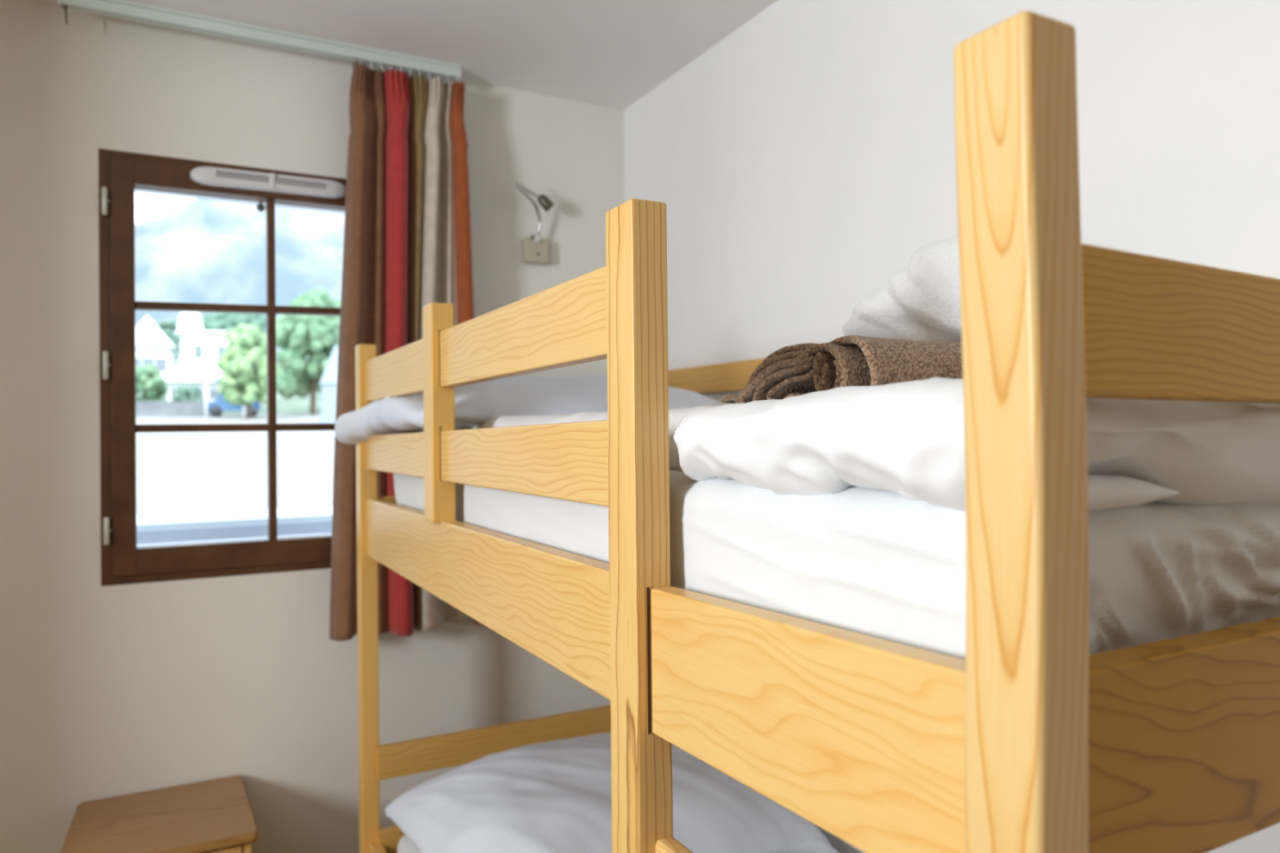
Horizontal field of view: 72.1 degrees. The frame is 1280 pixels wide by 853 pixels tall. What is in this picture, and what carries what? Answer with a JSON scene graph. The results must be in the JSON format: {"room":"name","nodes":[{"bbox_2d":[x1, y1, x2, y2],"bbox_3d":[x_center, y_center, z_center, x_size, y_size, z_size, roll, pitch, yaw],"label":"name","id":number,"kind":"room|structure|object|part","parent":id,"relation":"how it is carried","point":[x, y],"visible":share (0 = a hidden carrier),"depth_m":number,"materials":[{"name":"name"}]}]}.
{"room":"bunk bedroom","nodes":[
{"label":"bunk bedroom","id":0,"kind":"room"},
{"bbox_2d":[0,0,625,852],"bbox_3d":[-1.664,0.206,2.159,3.720,2.452,0.320,0,0,-28],"label":"wall","id":1,"kind":"structure","parent":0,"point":[109,691],"depth_m":2.25,"materials":[{"name":"paint"}]},
{"bbox_2d":[98,148,346,586],"bbox_3d":[-1.006,-0.148,2.407,0.801,1.078,0.196,0,0,-28],"label":"window","id":2,"kind":"structure","parent":1,"relation":"attached to","point":[123,562],"depth_m":2.22,"materials":[{"name":"brown wood"}]},
{"bbox_3d":[-0.985,0.335,2.361,0.638,0.066,0.057,0,0,-28],"label":"sash rail","id":3,"kind":"part","parent":2,"relation":"part of","materials":[{"name":"brown wood"}]},
{"bbox_3d":[-0.995,-0.639,2.368,0.638,0.064,0.057,0,0,-28],"label":"sash rail","id":4,"kind":"part","parent":2,"relation":"part of","materials":[{"name":"brown wood"}]},
{"bbox_2d":[256,202,265,212],"bbox_3d":[-1.040,-0.630,2.410,0.023,0.084,0.023,0,0,-28],"label":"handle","id":5,"kind":"object","parent":2,"relation":"attached to","point":[260,207],"visible":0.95,"depth_m":2.40,"materials":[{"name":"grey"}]},
{"bbox_2d":[190,166,346,198],"bbox_3d":[-0.976,-0.647,2.333,0.386,0.050,0.022,0,0,-28],"label":"air vent","id":6,"kind":"object","parent":2,"relation":"attached to","point":[239,181],"depth_m":2.32,"materials":[{"name":"grey plastic"}]},
{"bbox_2d":[515,182,554,265],"bbox_3d":[-0.322,-0.609,2.651,0.148,0.219,0.107,0,0,-28],"label":"reading lamp","id":7,"kind":"object","parent":1,"relation":"attached to","point":[536,250],"visible":1,"depth_m":2.67,"materials":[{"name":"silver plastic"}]},
{"bbox_3d":[-0.317,-0.537,2.707,0.087,0.068,0.012,0,0,-28],"label":"plate","id":8,"kind":"part","parent":7,"relation":"part of","materials":[{"name":"beige plastic"}]},
{"bbox_2d":[35,0,777,110],"bbox_3d":[-0.746,-1.116,0.442,3.720,0.150,4.162,0,0,-28],"label":"ceiling","id":9,"kind":"structure","parent":0,"point":[607,53],"depth_m":2.29,"materials":[{"name":"paint"}]},
{"bbox_2d":[57,0,461,83],"bbox_3d":[-0.941,-0.988,2.291,0.964,0.075,0.036,0,0,-28],"label":"track","id":10,"kind":"object","parent":9,"relation":"attached to","point":[118,9],"visible":0.84,"depth_m":2.26,"materials":[{"name":"white metal"}]},
{"bbox_2d":[328,58,486,641],"bbox_3d":[-0.625,-0.212,2.427,0.449,1.553,0.102,0,0,-28],"label":"curtain","id":11,"kind":"object","parent":10,"relation":"hanging from","point":[407,245],"visible":0.56,"depth_m":2.39,"materials":[{"name":"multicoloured fabric"}]},
{"bbox_2d":[623,0,1279,852],"bbox_3d":[0.926,0.173,1.170,0.100,2.452,3.882,0,0,-28],"label":"wall","id":12,"kind":"structure","parent":0,"point":[802,160],"depth_m":1.83,"materials":[{"name":"white paint"}]},
{"bbox_3d":[-0.720,1.461,0.424,3.720,0.100,4.162,0,0,-28],"label":"floor","id":13,"kind":"structure","parent":0,"visible":0},
{"bbox_2d":[60,774,257,852],"bbox_3d":[-1.107,1.166,2.033,0.384,0.520,0.394,0,0,-28],"label":"nightstand","id":14,"kind":"object","parent":13,"relation":"on","point":[215,815],"visible":1,"depth_m":2.02,"materials":[{"name":"brown wood"}]},
{"bbox_3d":[-1.031,0.997,1.890,0.320,0.125,0.016,0,0,-28],"label":"drawer","id":15,"kind":"part","parent":14,"relation":"part of","materials":[{"name":"brown wood"}]},
{"bbox_3d":[-0.958,1.176,2.116,0.018,0.498,0.340,0,0,-28],"label":"panel","id":16,"kind":"part","parent":14,"relation":"part of","materials":[{"name":"brown wood"}]},
{"bbox_2d":[355,10,1279,852],"bbox_3d":[0.154,0.591,1.538,0.897,1.638,1.934,0,0,-28],"label":"bunk bed","id":17,"kind":"object","parent":13,"relation":"on","point":[1033,741],"visible":0.88,"depth_m":0.60,"materials":[{"name":"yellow wood"}]},
{"bbox_3d":[-0.669,0.611,2.164,0.042,1.623,0.050,0,0,-28],"label":"post","id":18,"kind":"part","parent":17,"relation":"part of","materials":[{"name":"yellow wood"}]},
{"bbox_3d":[-0.211,1.072,1.337,0.028,0.140,1.870,0,0,-28],"label":"rail","id":19,"kind":"part","parent":17,"relation":"part of","materials":[{"name":"yellow wood"}]},
{"bbox_2d":[334,394,464,444],"bbox_3d":[-0.536,-0.015,1.931,0.173,0.117,0.591,0,0,-28],"label":"pillow","id":20,"kind":"object","parent":17,"relation":"on","point":[402,414],"visible":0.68,"depth_m":1.98,"materials":[{"name":"white fabric"}]},
{"bbox_2d":[396,835,420,852],"bbox_3d":[0.178,1.027,1.519,0.804,0.151,1.778,0,0,-28],"label":"mattress","id":21,"kind":"object","parent":17,"relation":"on","point":[405,845],"visible":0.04,"depth_m":2.05,"materials":[{"name":"white fabric"}]},
{"bbox_2d":[385,732,830,852],"bbox_3d":[-0.095,0.851,1.981,0.804,0.214,0.701,0,0,-28],"label":"pillow","id":22,"kind":"object","parent":21,"relation":"on","point":[553,796],"visible":0.65,"depth_m":1.84,"materials":[{"name":"white fabric"}]},
{"bbox_2d":[762,837,839,852],"bbox_3d":[0.156,0.916,1.555,0.780,0.112,1.528,0,0,-28],"label":"duvet","id":23,"kind":"object","parent":21,"relation":"on","point":[816,845],"visible":0.03,"depth_m":1.84,"materials":[{"name":"white fabric"}]},
{"bbox_3d":[-0.339,-0.120,1.561,0.028,0.104,1.400,0,0,-28],"label":"guard rail","id":24,"kind":"part","parent":17,"relation":"part of","materials":[{"name":"yellow wood"}]},
{"bbox_3d":[-0.338,0.048,1.560,0.028,0.097,1.400,0,0,-28],"label":"guard rail","id":25,"kind":"part","parent":17,"relation":"part of","materials":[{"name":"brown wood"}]},
{"bbox_3d":[-0.336,0.239,1.559,0.028,0.144,1.400,0,0,-28],"label":"rail","id":26,"kind":"part","parent":17,"relation":"part of","materials":[{"name":"yellow wood"}]},
{"bbox_3d":[0.004,0.588,0.918,0.042,1.638,0.063,0,0,-28],"label":"post","id":27,"kind":"part","parent":17,"relation":"part of","materials":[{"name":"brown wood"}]},
{"bbox_3d":[0.124,0.230,0.708,0.028,0.156,0.426,0,0,-28],"label":"rail","id":28,"kind":"part","parent":17,"relation":"part of","materials":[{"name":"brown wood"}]},
{"bbox_2d":[393,469,1279,660],"bbox_3d":[0.174,0.164,1.517,0.806,0.221,1.798,0,0,-28],"label":"mattress","id":29,"kind":"object","parent":17,"relation":"on","point":[882,564],"visible":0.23,"depth_m":0.68,"materials":[{"name":"white fabric"}]},
{"bbox_2d":[456,377,1279,511],"bbox_3d":[0.239,0.019,1.364,0.819,0.115,1.499,0,0,-28],"label":"duvet","id":30,"kind":"object","parent":29,"relation":"on","point":[907,439],"visible":0.58,"depth_m":0.64,"materials":[{"name":"white fabric"}]},
{"bbox_2d":[454,374,719,430],"bbox_3d":[-0.190,-0.046,2.010,0.667,0.140,0.544,0,0,-26],"label":"pillow","id":31,"kind":"object","parent":30,"relation":"on","point":[475,404],"visible":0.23,"depth_m":1.77,"materials":[{"name":"white fabric"}]},
{"bbox_2d":[719,335,963,403],"bbox_3d":[0.398,-0.064,1.276,0.489,0.097,0.312,0,0,-28],"label":"blanket","id":32,"kind":"object","parent":30,"relation":"on","point":[800,369],"visible":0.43,"depth_m":1.09,"materials":[{"name":"brown fabric"}]},
{"bbox_2d":[841,234,961,342],"bbox_3d":[0.441,-0.189,1.321,0.182,0.181,0.396,0,0,-28],"label":"pillow","id":33,"kind":"object","parent":32,"relation":"on","point":[920,300],"visible":0.51,"depth_m":1.25,"materials":[{"name":"white fabric"}]},
{"bbox_3d":[0.229,0.585,0.510,0.052,1.632,0.054,0,0,-28],"label":"post","id":34,"kind":"part","parent":17,"relation":"part of","materials":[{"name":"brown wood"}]},
{"label":"outside","id":35,"kind":"structure","parent":0,"visible":0},
{"bbox_2d":[136,413,334,515],"bbox_3d":[-12.675,0.441,29.162,116.000,3.154,56.400,0,0,-23],"label":"ground","id":36,"kind":"structure","parent":35,"point":[177,472],"depth_m":20.63,"materials":[{"name":"white"}]},
{"bbox_2d":[135,363,168,401],"bbox_3d":[-29.695,-2.104,52.657,2.546,3.414,2.738,0,0,-28],"label":"bush","id":37,"kind":"object","parent":36,"relation":"on","point":[149,381],"visible":0.56,"depth_m":52.26,"materials":[{"name":"green plant"}]},
{"bbox_2d":[136,400,204,416],"bbox_3d":[-26.845,-0.894,49.570,4.300,1.050,0.300,0,0,-23],"label":"wall","id":38,"kind":"structure","parent":36,"relation":"on","point":[144,408],"depth_m":49.56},
{"bbox_2d":[169,385,204,401],"bbox_3d":[-27.490,-1.490,53.425,1.841,2.066,1.971,-1,0,31],"label":"bush","id":39,"kind":"object","parent":36,"relation":"on","point":[182,394],"visible":0.55,"depth_m":52.99,"materials":[{"name":"green plant"}]},
{"bbox_2d":[201,373,245,417],"bbox_3d":[-23.580,-1.739,50.072,2.300,2.680,3.200,0,0,-23],"label":"carport","id":40,"kind":"object","parent":36,"relation":"on","point":[205,376],"visible":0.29,"depth_m":48.51,"materials":[{"name":"white"}]},
{"bbox_2d":[207,393,261,417],"bbox_3d":[-23.076,-1.230,50.013,2.770,1.390,1.600,0,0,-23],"label":"car","id":41,"kind":"object","parent":36,"relation":"on","point":[216,407],"visible":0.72,"depth_m":49.13,"materials":[{"name":"blue paint"}]},
{"bbox_2d":[215,323,277,418],"bbox_3d":[-20.817,-2.736,46.553,2.955,5.457,3.267,0,0,-28],"label":"tree","id":42,"kind":"object","parent":36,"relation":"on","point":[246,351],"visible":0.91,"depth_m":45.83,"materials":[{"name":"green plant"}]},
{"bbox_2d":[275,286,340,414],"bbox_3d":[-20.320,-4.442,54.420,4.790,8.240,4.555,0,0,-19],"label":"tree","id":43,"kind":"object","parent":36,"relation":"on","point":[299,336],"visible":0.76,"depth_m":53.06,"materials":[{"name":"green plant"}]},
{"bbox_2d":[319,345,337,423],"bbox_3d":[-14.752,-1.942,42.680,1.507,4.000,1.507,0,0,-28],"label":"house","id":44,"kind":"structure","parent":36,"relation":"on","point":[328,382],"depth_m":42.05,"materials":[{"name":"white"}]},
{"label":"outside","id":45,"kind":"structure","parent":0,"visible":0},
{"bbox_2d":[135,351,322,414],"bbox_3d":[-59.661,-10.694,156.828,434.426,22.105,222.710,0,0,-28],"label":"ground","id":46,"kind":"structure","parent":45,"point":[295,405],"depth_m":62.99,"materials":[{"name":"white"}]},
{"bbox_2d":[135,315,181,376],"bbox_3d":[-45.405,-6.850,81.755,4.978,6.200,7.348,0,0,-28],"label":"house","id":47,"kind":"structure","parent":46,"relation":"on","point":[153,346],"depth_m":78.93,"materials":[{"name":"white"}]},
{"bbox_2d":[154,319,182,365],"bbox_3d":[-50.357,-8.064,92.953,3.398,6.522,3.354,0,0,-28],"label":"tree","id":48,"kind":"object","parent":46,"relation":"on","point":[164,326],"visible":0.34,"depth_m":92.55,"materials":[{"name":"green plant"}]},
{"bbox_2d":[162,365,222,401],"bbox_3d":[-30.626,-2.727,60.870,4.400,2.900,5.000,0,0,-23],"label":"shed","id":49,"kind":"object","parent":46,"relation":"on","point":[188,376],"visible":0.36,"depth_m":59.25,"materials":[{"name":"white"}]},
{"bbox_2d":[170,311,229,366],"bbox_3d":[-55.601,-10.427,111.169,10.130,7.500,9.765,0,0,-28],"label":"house","id":50,"kind":"structure","parent":46,"relation":"on","point":[199,347],"depth_m":107.36,"materials":[{"name":"white"}]},
{"bbox_2d":[201,312,276,346],"bbox_3d":[-70.674,-16.325,154.953,13.400,10.100,13.197,0,0,-28],"label":"tree","id":51,"kind":"object","parent":46,"relation":"on","point":[224,322],"visible":0.42,"depth_m":151.33,"materials":[{"name":"green plant"}]},
{"bbox_2d":[332,298,341,318],"bbox_3d":[-61.224,-18.727,170.006,16.032,12.803,15.094,0,0,-28],"label":"tree","id":52,"kind":"object","parent":46,"relation":"on","point":[338,303],"visible":0.02,"depth_m":171.00,"materials":[{"name":"green plant"}]},
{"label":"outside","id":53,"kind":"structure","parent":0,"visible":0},
{"bbox_2d":[134,198,344,351],"bbox_3d":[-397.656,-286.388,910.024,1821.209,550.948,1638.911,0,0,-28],"label":"sky","id":54,"kind":"structure","parent":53,"point":[201,251],"depth_m":491.98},
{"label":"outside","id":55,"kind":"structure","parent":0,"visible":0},
{"bbox_2d":[136,506,332,544],"bbox_3d":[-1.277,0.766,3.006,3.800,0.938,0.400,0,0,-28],"label":"window sill","id":56,"kind":"structure","parent":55,"point":[157,528],"depth_m":2.83,"materials":[{"name":"white"}]}
]}

